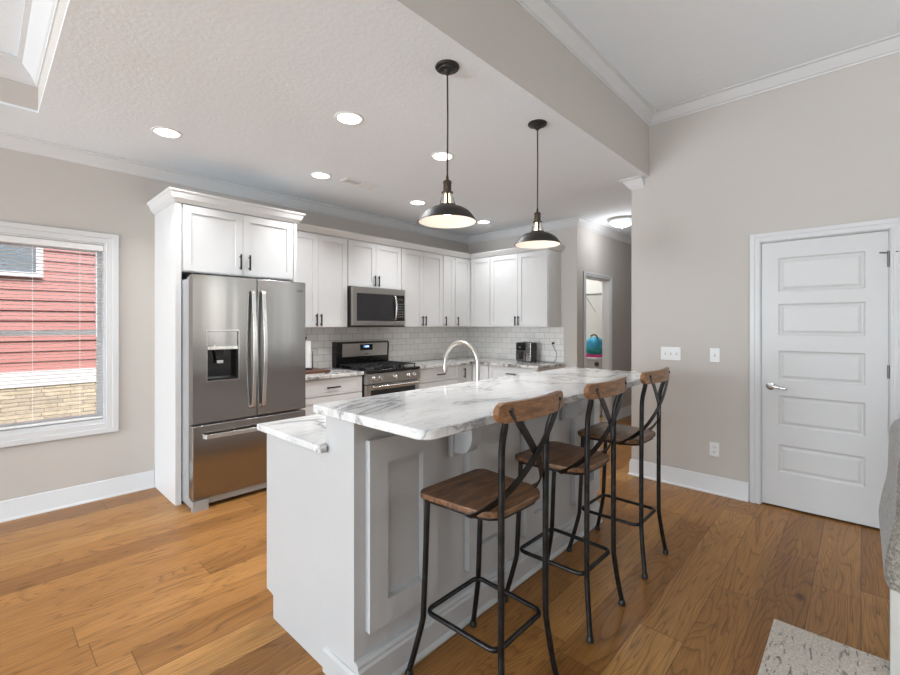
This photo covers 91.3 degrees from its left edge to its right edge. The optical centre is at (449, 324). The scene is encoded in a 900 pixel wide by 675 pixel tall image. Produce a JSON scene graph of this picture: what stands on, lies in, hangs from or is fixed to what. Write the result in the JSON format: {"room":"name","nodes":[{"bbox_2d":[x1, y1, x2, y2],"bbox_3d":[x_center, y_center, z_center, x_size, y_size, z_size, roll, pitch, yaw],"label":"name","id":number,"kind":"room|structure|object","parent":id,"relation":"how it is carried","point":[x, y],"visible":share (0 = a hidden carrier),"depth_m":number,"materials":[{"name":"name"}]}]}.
{"room":"kitchen","nodes":[
{"label":"kitchen","id":0,"kind":"room"},
{"bbox_2d":[0,0,24,55],"bbox_3d":[-2.909,-1.650,1.119,1.980,0.050,2.950,0,0,43],"label":"ceiling","id":1,"kind":"structure","parent":0,"point":[11,11],"depth_m":2.38,"materials":[{"name":"white paint"}]},
{"bbox_2d":[0,0,68,110],"bbox_3d":[-2.909,-1.494,1.119,1.980,0.261,2.950,0,0,43],"label":"wall","id":2,"kind":"structure","parent":0,"point":[12,92],"depth_m":2.70,"materials":[{"name":"beige paint"}]},
{"bbox_2d":[0,0,59,87],"bbox_3d":[-2.909,-1.567,1.119,1.880,0.114,2.850,0,0,43],"label":"trim","id":3,"kind":"structure","parent":2,"relation":"attached to","point":[38,19],"depth_m":2.47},
{"bbox_2d":[0,147,467,500],"bbox_3d":[-2.341,-0.177,4.137,0.160,3.145,15.150,0,0,43],"label":"wall","id":4,"kind":"structure","parent":0,"point":[39,190],"depth_m":3.59,"materials":[{"name":"beige paint"}]},
{"bbox_2d":[0,221,118,447],"bbox_3d":[-3.135,0.066,3.264,0.171,1.602,1.070,0,0,43],"label":"window","id":5,"kind":"structure","parent":4,"relation":"in","point":[109,335],"depth_m":3.54,"materials":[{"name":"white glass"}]},
{"bbox_2d":[0,235,103,429],"bbox_3d":[-3.109,0.054,3.240,0.059,1.391,0.882,0,0,43],"label":"window blind","id":6,"kind":"object","parent":5,"relation":"attached to","point":[3,238],"visible":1,"depth_m":3.32,"materials":[{"name":"white plastic"}]},
{"bbox_2d":[0,470,154,522],"bbox_3d":[-4.942,1.322,1.216,0.026,0.146,7.030,0,0,43],"label":"baseboard","id":7,"kind":"structure","parent":4,"relation":"attached to","point":[26,506],"depth_m":3.39,"materials":[{"name":"white wood"}]},
{"bbox_2d":[0,131,630,244],"bbox_3d":[-1.876,-1.304,3.121,1.907,0.092,14.000,0,0,43],"label":"trim","id":8,"kind":"structure","parent":4,"relation":"attached to","point":[11,141],"depth_m":4.32,"materials":[{"name":"white wood"}]},
{"bbox_2d":[297,231,346,326],"bbox_3d":[-1.481,-0.463,4.672,0.363,0.975,0.733,0,0,43],"label":"upper cabinet","id":9,"kind":"object","parent":4,"relation":"attached to","point":[321,259],"visible":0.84,"depth_m":4.63,"materials":[{"name":"white wood"}]},
{"bbox_2d":[347,239,400,289],"bbox_3d":[-0.967,-0.690,5.222,0.363,0.520,0.768,0,0,43],"label":"upper cabinet","id":10,"kind":"object","parent":4,"relation":"attached to","point":[372,265],"visible":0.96,"depth_m":5.09,"materials":[{"name":"white wood"}]},
{"bbox_2d":[347,286,404,326],"bbox_3d":[-0.928,-0.200,5.186,0.453,0.454,0.762,0,0,43],"label":"microwave","id":11,"kind":"object","parent":10,"relation":"attached to","point":[366,306],"visible":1,"depth_m":5.02,"materials":[{"name":"metal"}]},
{"bbox_2d":[401,248,442,326],"bbox_3d":[-0.452,-0.463,5.774,0.363,0.975,0.738,0,0,43],"label":"upper cabinet","id":12,"kind":"object","parent":4,"relation":"attached to","point":[421,272],"visible":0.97,"depth_m":5.66,"materials":[{"name":"white wood"}]},
{"bbox_2d":[306,327,563,367],"bbox_3d":[-0.192,0.259,5.119,1.640,0.463,3.140,0,0,43],"label":"wall","id":13,"kind":"structure","parent":4,"relation":"attached to","point":[406,344],"depth_m":5.97,"materials":[{"name":"tile"}]},
{"bbox_2d":[443,255,454,326],"bbox_3d":[-0.117,-0.463,6.132,0.363,0.975,0.238,0,0,43],"label":"upper cabinet","id":14,"kind":"object","parent":4,"relation":"attached to","point":[448,261],"visible":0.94,"depth_m":6.04,"materials":[{"name":"white wood"}]},
{"bbox_2d":[0,0,648,235],"bbox_3d":[-1.426,-1.357,2.769,3.046,0.014,14.100,0,0,43],"label":"ceiling","id":15,"kind":"structure","parent":0,"point":[254,90],"depth_m":2.77,"materials":[{"name":"white paint"}]},
{"bbox_2d":[151,126,182,138],"bbox_3d":[-1.984,-1.347,3.084,0.190,0.006,0.190,0,0,43],"label":"recessed light","id":16,"kind":"object","parent":15,"relation":"in","point":[166,132],"visible":1,"depth_m":3.08,"materials":[{"name":"white plastic"}]},
{"bbox_2d":[310,172,331,178],"bbox_3d":[-1.165,-1.347,3.968,0.190,0.006,0.190,0,0,43],"label":"recessed light","id":17,"kind":"object","parent":15,"relation":"in","point":[319,175],"visible":1,"depth_m":3.96,"materials":[{"name":"white"}]},
{"bbox_2d":[334,111,363,124],"bbox_3d":[-0.657,-1.347,2.871,0.190,0.006,0.190,0,0,43],"label":"recessed light","id":18,"kind":"object","parent":15,"relation":"in","point":[344,117],"visible":1,"depth_m":2.87,"materials":[{"name":"white"}]},
{"bbox_2d":[340,177,378,189],"bbox_3d":[-0.859,-1.345,4.193,0.130,0.009,0.356,0,0,43],"label":"ceiling vent","id":19,"kind":"object","parent":15,"relation":"in","point":[348,180],"visible":1,"depth_m":4.18,"materials":[{"name":"white plastic"}]},
{"bbox_2d":[409,200,425,204],"bbox_3d":[-0.356,-1.347,4.848,0.190,0.006,0.190,0,0,43],"label":"recessed light","id":20,"kind":"object","parent":15,"relation":"in","point":[413,202],"visible":1,"depth_m":4.84,"materials":[{"name":"white"}]},
{"bbox_2d":[431,152,453,160],"bbox_3d":[-0.060,-1.347,3.518,0.190,0.006,0.190,0,0,43],"label":"recessed light","id":21,"kind":"object","parent":15,"relation":"in","point":[439,156],"visible":0.94,"depth_m":3.52,"materials":[{"name":"white"}]},
{"bbox_2d":[418,59,476,228],"bbox_3d":[-0.014,-0.944,2.297,0.310,0.813,0.310,0,0,43],"label":"pendant light","id":22,"kind":"object","parent":15,"relation":"hanging from","point":[447,214],"visible":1,"depth_m":2.29,"materials":[{"name":"brown metal"}]},
{"bbox_2d":[443,175,451,193],"bbox_3d":[-0.014,-0.733,2.297,0.048,0.094,0.048,0,0,43],"label":"socket","id":23,"kind":"object","parent":22,"relation":"attached to","point":[447,183],"depth_m":2.28,"materials":[{"name":"brown metal"}]},
{"bbox_2d":[477,220,490,223],"bbox_3d":[0.441,-1.347,5.760,0.190,0.006,0.190,0,0,43],"label":"recessed light","id":24,"kind":"object","parent":15,"relation":"in","point":[480,221],"visible":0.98,"depth_m":5.73,"materials":[{"name":"white"}]},
{"bbox_2d":[514,119,560,248],"bbox_3d":[0.586,-0.944,2.948,0.310,0.813,0.310,0,0,43],"label":"pendant light","id":25,"kind":"object","parent":15,"relation":"hanging from","point":[537,238],"visible":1,"depth_m":2.93,"materials":[{"name":"black metal"}]},
{"bbox_2d":[534,208,540,222],"bbox_3d":[0.586,-0.733,2.948,0.048,0.094,0.048,0,0,43],"label":"socket","id":26,"kind":"object","parent":25,"relation":"attached to","point":[537,215],"depth_m":2.93,"materials":[{"name":"brown metal"}]},
{"bbox_2d":[607,215,630,228],"bbox_3d":[2.187,-1.287,5.593,0.360,0.126,0.360,0,0,43],"label":"ceiling lamp","id":27,"kind":"object","parent":15,"relation":"attached to","point":[625,220],"visible":0.88,"depth_m":5.50,"materials":[{"name":"white glass"}]},
{"bbox_2d":[0,415,889,674],"bbox_3d":[0.809,1.455,1.160,9.000,0.120,15.200,0,0,43],"label":"floor","id":28,"kind":"structure","parent":0,"point":[140,582],"depth_m":2.27,"materials":[{"name":"brown wood"}]},
{"bbox_2d":[147,187,305,505],"bbox_3d":[-1.970,0.177,3.939,0.649,2.436,1.116,0,0,43],"label":"tall cabinet","id":29,"kind":"object","parent":28,"relation":"on","point":[196,233],"visible":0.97,"depth_m":3.62,"materials":[{"name":"white wood"}]},
{"bbox_2d":[181,274,305,512],"bbox_3d":[-1.855,0.509,3.832,0.857,1.772,0.908,0,0,43],"label":"refrigerator","id":30,"kind":"object","parent":28,"relation":"on","point":[243,340],"visible":0.94,"depth_m":3.48,"materials":[{"name":"metal"}]},
{"bbox_2d":[302,375,361,415],"bbox_3d":[-1.378,0.960,4.572,0.646,0.870,0.720,0,0,43],"label":"base cabinet","id":31,"kind":"object","parent":28,"relation":"on","point":[318,391],"visible":0.27,"depth_m":4.37,"materials":[{"name":"white wood"}]},
{"bbox_2d":[306,368,363,380],"bbox_3d":[-1.379,0.507,4.573,0.629,0.034,0.724,0,0,43],"label":"countertop","id":32,"kind":"structure","parent":31,"relation":"on","point":[334,372],"depth_m":4.45,"materials":[{"name":"stone"}]},
{"bbox_2d":[306,368,329,373],"bbox_3d":[-1.481,0.476,4.538,0.320,0.027,0.370,0,0,43],"label":"cutting board","id":33,"kind":"object","parent":32,"relation":"on","point":[315,370],"visible":0.51,"depth_m":4.48,"materials":[{"name":"brown wood"}]},
{"bbox_2d":[306,337,312,369],"bbox_3d":[-1.503,0.291,4.574,0.150,0.342,0.153,0,0,43],"label":"paper towel holder","id":34,"kind":"object","parent":33,"relation":"on","point":[308,343],"visible":0.33,"depth_m":4.54,"materials":[{"name":"white paper"}]},
{"bbox_2d":[332,340,420,396],"bbox_3d":[-0.836,0.770,5.090,0.714,1.150,0.766,0,0,43],"label":"gas range","id":35,"kind":"object","parent":28,"relation":"on","point":[381,375],"visible":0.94,"depth_m":5.02,"materials":[{"name":"metal"}]},
{"bbox_2d":[333,365,419,373],"bbox_3d":[-0.849,0.496,5.102,0.655,0.028,0.766,0,0,43],"label":"cooktop","id":36,"kind":"object","parent":35,"relation":"in","point":[392,369],"depth_m":4.89,"materials":[{"name":"black metal"}]},
{"bbox_2d":[267,399,602,674],"bbox_3d":[0.185,0.878,2.540,1.034,1.034,2.075,0,0,43],"label":"kitchen island","id":37,"kind":"object","parent":28,"relation":"on","point":[345,523],"visible":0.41,"depth_m":1.87,"materials":[{"name":"white wood"}]},
{"bbox_2d":[257,414,326,452],"bbox_3d":[0.005,0.495,2.718,0.586,0.030,2.140,0,0,43],"label":"island countertop","id":38,"kind":"structure","parent":37,"relation":"on","point":[309,432],"depth_m":2.02,"materials":[{"name":"white stone"}]},
{"bbox_2d":[443,340,479,380],"bbox_3d":[0.096,0.289,2.802,0.321,0.382,0.122,0,0,43],"label":"faucet","id":39,"kind":"object","parent":38,"relation":"on","point":[445,364],"visible":0.7,"depth_m":2.75,"materials":[{"name":"silver metal"}]},
{"bbox_2d":[313,367,641,439],"bbox_3d":[0.432,0.343,2.379,0.673,0.035,2.203,0,0,43],"label":"island countertop","id":40,"kind":"structure","parent":37,"relation":"on","point":[432,413],"depth_m":1.87,"materials":[{"name":"white stone"}]},
{"bbox_2d":[419,365,458,388],"bbox_3d":[-0.348,0.960,5.674,0.646,0.870,0.742,0,0,43],"label":"base cabinet","id":41,"kind":"object","parent":28,"relation":"on","point":[430,377],"visible":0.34,"depth_m":5.47,"materials":[{"name":"white wood"}]},
{"bbox_2d":[458,364,489,382],"bbox_3d":[0.301,0.960,6.190,0.891,0.870,0.894,0,0,43],"label":"base cabinet","id":42,"kind":"object","parent":28,"relation":"on","point":[467,373],"visible":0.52,"depth_m":5.85,"materials":[{"name":"white wood"}]},
{"bbox_2d":[408,357,564,368],"bbox_3d":[0.325,0.507,5.654,1.644,0.034,1.631,0,0,43],"label":"countertop","id":43,"kind":"structure","parent":42,"relation":"on","point":[424,364],"depth_m":5.75,"materials":[{"name":"stone"}]},
{"bbox_2d":[516,341,556,362],"bbox_3d":[1.131,0.354,5.777,0.520,0.270,0.217,0,0,24],"label":"countertop appliance","id":44,"kind":"object","parent":43,"relation":"on","point":[526,351],"visible":0.99,"depth_m":5.76,"materials":[{"name":"silver metal"}]},
{"bbox_2d":[516,350,525,360],"bbox_3d":[0.923,0.403,5.789,0.145,0.135,0.051,0,0,43],"label":"basket","id":45,"kind":"object","parent":44,"relation":"on","point":[520,354],"depth_m":5.77,"materials":[{"name":"metal"}]},
{"bbox_2d":[405,391,562,674],"bbox_3d":[0.144,0.826,1.733,0.501,1.138,0.429,0,0,43],"label":"bar stool","id":46,"kind":"object","parent":28,"relation":"on","point":[480,494],"visible":1,"depth_m":1.67,"materials":[{"name":"brown wood"}]},
{"bbox_2d":[489,365,562,378],"bbox_3d":[0.975,0.960,5.719,0.733,0.870,0.662,0,0,43],"label":"base cabinet","id":47,"kind":"object","parent":28,"relation":"on","point":[494,371],"visible":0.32,"depth_m":5.55,"materials":[{"name":"white wood"}]},
{"bbox_2d":[504,376,626,643],"bbox_3d":[0.584,0.826,2.205,0.501,1.138,0.429,0,0,43],"label":"bar stool","id":48,"kind":"object","parent":28,"relation":"on","point":[564,458],"visible":0.91,"depth_m":2.11,"materials":[{"name":"brown wood"}]},
{"bbox_2d":[586,357,601,415],"bbox_3d":[2.246,0.935,7.122,0.700,0.880,0.725,0,0,43],"label":"washing machine","id":49,"kind":"object","parent":28,"relation":"on","point":[591,362],"visible":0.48,"depth_m":6.69,"materials":[{"name":"white metal"}]},
{"bbox_2d":[586,353,601,357],"bbox_3d":[2.249,0.472,6.890,0.320,0.043,0.300,0,0,43],"label":"box","id":50,"kind":"object","parent":49,"relation":"on","point":[587,355],"visible":0.39,"depth_m":6.73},
{"bbox_2d":[586,334,601,353],"bbox_3d":[2.244,0.294,6.826,0.268,0.312,0.268,0,0,43],"label":"laundry bag","id":51,"kind":"object","parent":50,"relation":"on","point":[593,344],"visible":0.93,"depth_m":6.73,"materials":[{"name":"blue fabric"}]},
{"bbox_2d":[567,367,669,578],"bbox_3d":[1.042,0.826,2.694,0.501,1.138,0.429,0,0,43],"label":"bar stool","id":52,"kind":"object","parent":28,"relation":"on","point":[625,434],"visible":0.96,"depth_m":2.60,"materials":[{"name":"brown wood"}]},
{"bbox_2d":[758,619,889,674],"bbox_3d":[1.692,1.389,0.274,2.700,0.011,2.410,0,0,43],"label":"area rug","id":53,"kind":"object","parent":28,"relation":"on","point":[790,649],"visible":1,"depth_m":1.83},
{"bbox_2d":[879,419,899,674],"bbox_3d":[2.260,0.928,1.741,0.794,0.933,0.770,0,0,43],"label":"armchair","id":54,"kind":"object","parent":53,"relation":"on","point":[889,506],"visible":1,"depth_m":1.73,"materials":[{"name":"grey fabric"}]},
{"bbox_2d":[468,227,569,367],"bbox_3d":[0.951,0.022,6.283,1.722,2.745,0.120,0,0,43],"label":"wall","id":55,"kind":"structure","parent":0,"point":[563,234],"depth_m":5.71,"materials":[{"name":"beige paint"}]},
{"bbox_2d":[454,257,490,326],"bbox_3d":[0.306,-0.463,6.351,0.683,0.975,0.656,0,0,43],"label":"upper cabinet","id":56,"kind":"object","parent":55,"relation":"attached to","point":[472,277],"visible":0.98,"depth_m":6.25,"materials":[{"name":"white wood"}]},
{"bbox_2d":[490,249,560,326],"bbox_3d":[0.988,-0.463,5.914,0.906,0.975,0.364,0,0,43],"label":"upper cabinet","id":57,"kind":"object","parent":55,"relation":"attached to","point":[525,287],"visible":1,"depth_m":5.74,"materials":[{"name":"white wood"}]},
{"bbox_2d":[297,223,564,258],"bbox_3d":[-0.074,-0.984,5.006,1.346,0.066,3.140,0,0,43],"label":"crown molding","id":58,"kind":"structure","parent":57,"relation":"attached to","point":[303,227],"depth_m":5.43,"materials":[{"name":"white wood"}]},
{"bbox_2d":[551,340,555,348],"bbox_3d":[1.366,0.260,5.792,0.072,0.115,0.008,0,0,43],"label":"wall outlet","id":59,"kind":"object","parent":55,"relation":"attached to","point":[554,341],"visible":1,"depth_m":5.79,"materials":[{"name":"white plastic"}]},
{"bbox_2d":[398,0,648,175],"bbox_3d":[-1.734,-1.673,0.340,0.180,0.644,10.429,0,0,43],"label":"wall header","id":60,"kind":"structure","parent":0,"point":[501,33],"depth_m":2.65,"materials":[{"name":"beige paint"}]},
{"bbox_2d":[515,0,899,125],"bbox_3d":[0.355,-1.851,-1.591,5.509,0.088,10.159,0,0,43],"label":"trim","id":61,"kind":"structure","parent":60,"relation":"attached to","point":[544,12],"depth_m":3.18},
{"bbox_2d":[586,279,601,341],"bbox_3d":[1.640,0.022,7.021,1.722,2.745,1.900,0,0,43],"label":"wall","id":62,"kind":"structure","parent":0,"point":[593,319],"depth_m":7.47,"materials":[{"name":"paint"}]},
{"bbox_2d":[586,293,601,311],"bbox_3d":[2.139,-0.364,7.461,1.540,0.288,0.412,0,0,43],"label":"wire shelf","id":63,"kind":"object","parent":62,"relation":"attached to","point":[589,294],"visible":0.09,"depth_m":7.22,"materials":[{"name":"white metal"}]},
{"bbox_2d":[570,226,630,412],"bbox_3d":[2.538,0.022,6.647,0.100,2.745,2.820,0,0,43],"label":"wall","id":64,"kind":"structure","parent":0,"point":[590,251],"depth_m":6.23,"materials":[{"name":"beige paint"}]},
{"bbox_2d":[583,271,611,421],"bbox_3d":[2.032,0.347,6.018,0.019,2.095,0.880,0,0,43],"label":"trim","id":65,"kind":"structure","parent":64,"relation":"attached to","point":[585,273],"depth_m":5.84,"materials":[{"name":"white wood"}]},
{"bbox_2d":[616,405,630,420],"bbox_3d":[2.514,1.322,6.652,0.193,0.146,2.846,0,0,43],"label":"baseboard","id":66,"kind":"structure","parent":64,"relation":"attached to","point":[625,411],"depth_m":6.67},
{"bbox_2d":[551,0,899,109],"bbox_3d":[0.396,-1.945,-1.547,5.509,0.100,10.279,0,0,43],"label":"ceiling","id":67,"kind":"structure","parent":0,"point":[672,52],"depth_m":2.86,"materials":[{"name":"white paint"}]},
{"bbox_2d":[631,52,899,500],"bbox_3d":[3.806,-0.250,2.218,5.666,3.290,0.120,0,0,43],"label":"wall","id":68,"kind":"structure","parent":0,"point":[822,150],"depth_m":3.58,"materials":[{"name":"beige paint"}]},
{"bbox_2d":[661,347,680,359],"bbox_3d":[1.938,0.250,3.868,0.164,0.115,0.018,0,0,43],"label":"light switch","id":69,"kind":"object","parent":68,"relation":"attached to","point":[667,353],"visible":1,"depth_m":3.87,"materials":[{"name":"white plastic"}]},
{"bbox_2d":[709,442,718,456],"bbox_3d":[2.188,1.029,3.642,0.072,0.115,0.008,0,0,43],"label":"wall outlet","id":70,"kind":"object","parent":68,"relation":"attached to","point":[713,447],"visible":1,"depth_m":3.64,"materials":[{"name":"white plastic"}]},
{"bbox_2d":[710,348,719,361],"bbox_3d":[2.187,0.248,3.636,0.072,0.115,0.018,0,0,43],"label":"light switch","id":71,"kind":"object","parent":68,"relation":"attached to","point":[714,352],"visible":1,"depth_m":3.63,"materials":[{"name":"white plastic"}]},
{"bbox_2d":[750,217,899,503],"bbox_3d":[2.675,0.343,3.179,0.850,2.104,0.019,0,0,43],"label":"trim","id":72,"kind":"structure","parent":68,"relation":"attached to","point":[893,224],"depth_m":3.40,"materials":[{"name":"white wood"}]},
{"bbox_2d":[762,231,899,528],"bbox_3d":[2.703,0.373,3.166,0.760,2.015,0.100,0,0,43],"label":"door","id":73,"kind":"structure","parent":68,"relation":"in","point":[826,367],"depth_m":3.18,"materials":[{"name":"white wood"}]},
{"bbox_3d":[3.076,0.022,5.528,0.081,2.745,3.721,0,0,43],"label":"wall","id":74,"kind":"structure","parent":0,"visible":0},
{"bbox_2d":[619,175,643,189],"bbox_3d":[2.988,-1.304,5.470,0.202,0.092,3.926,0,0,43],"label":"trim","id":75,"kind":"structure","parent":74,"relation":"attached to","point":[637,182],"depth_m":4.05,"materials":[{"name":"white wood"}]},
{"bbox_2d":[628,459,748,501],"bbox_3d":[3.323,1.322,5.198,0.944,0.146,3.867,0,0,43],"label":"baseboard","id":76,"kind":"structure","parent":74,"relation":"attached to","point":[725,487],"depth_m":3.73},
{"label":"outside","id":77,"kind":"structure","parent":0,"visible":0},
{"bbox_3d":[-11.980,2.070,12.559,25.345,0.150,26.000,0,0,43],"label":"ground","id":78,"kind":"structure","parent":77,"visible":0},
{"bbox_2d":[0,244,95,423],"bbox_3d":[-5.905,-0.440,5.516,0.240,4.910,12.000,0,0,43],"label":"house","id":79,"kind":"structure","parent":78,"relation":"on","point":[89,321],"depth_m":5.91,"materials":[{"name":"red"}]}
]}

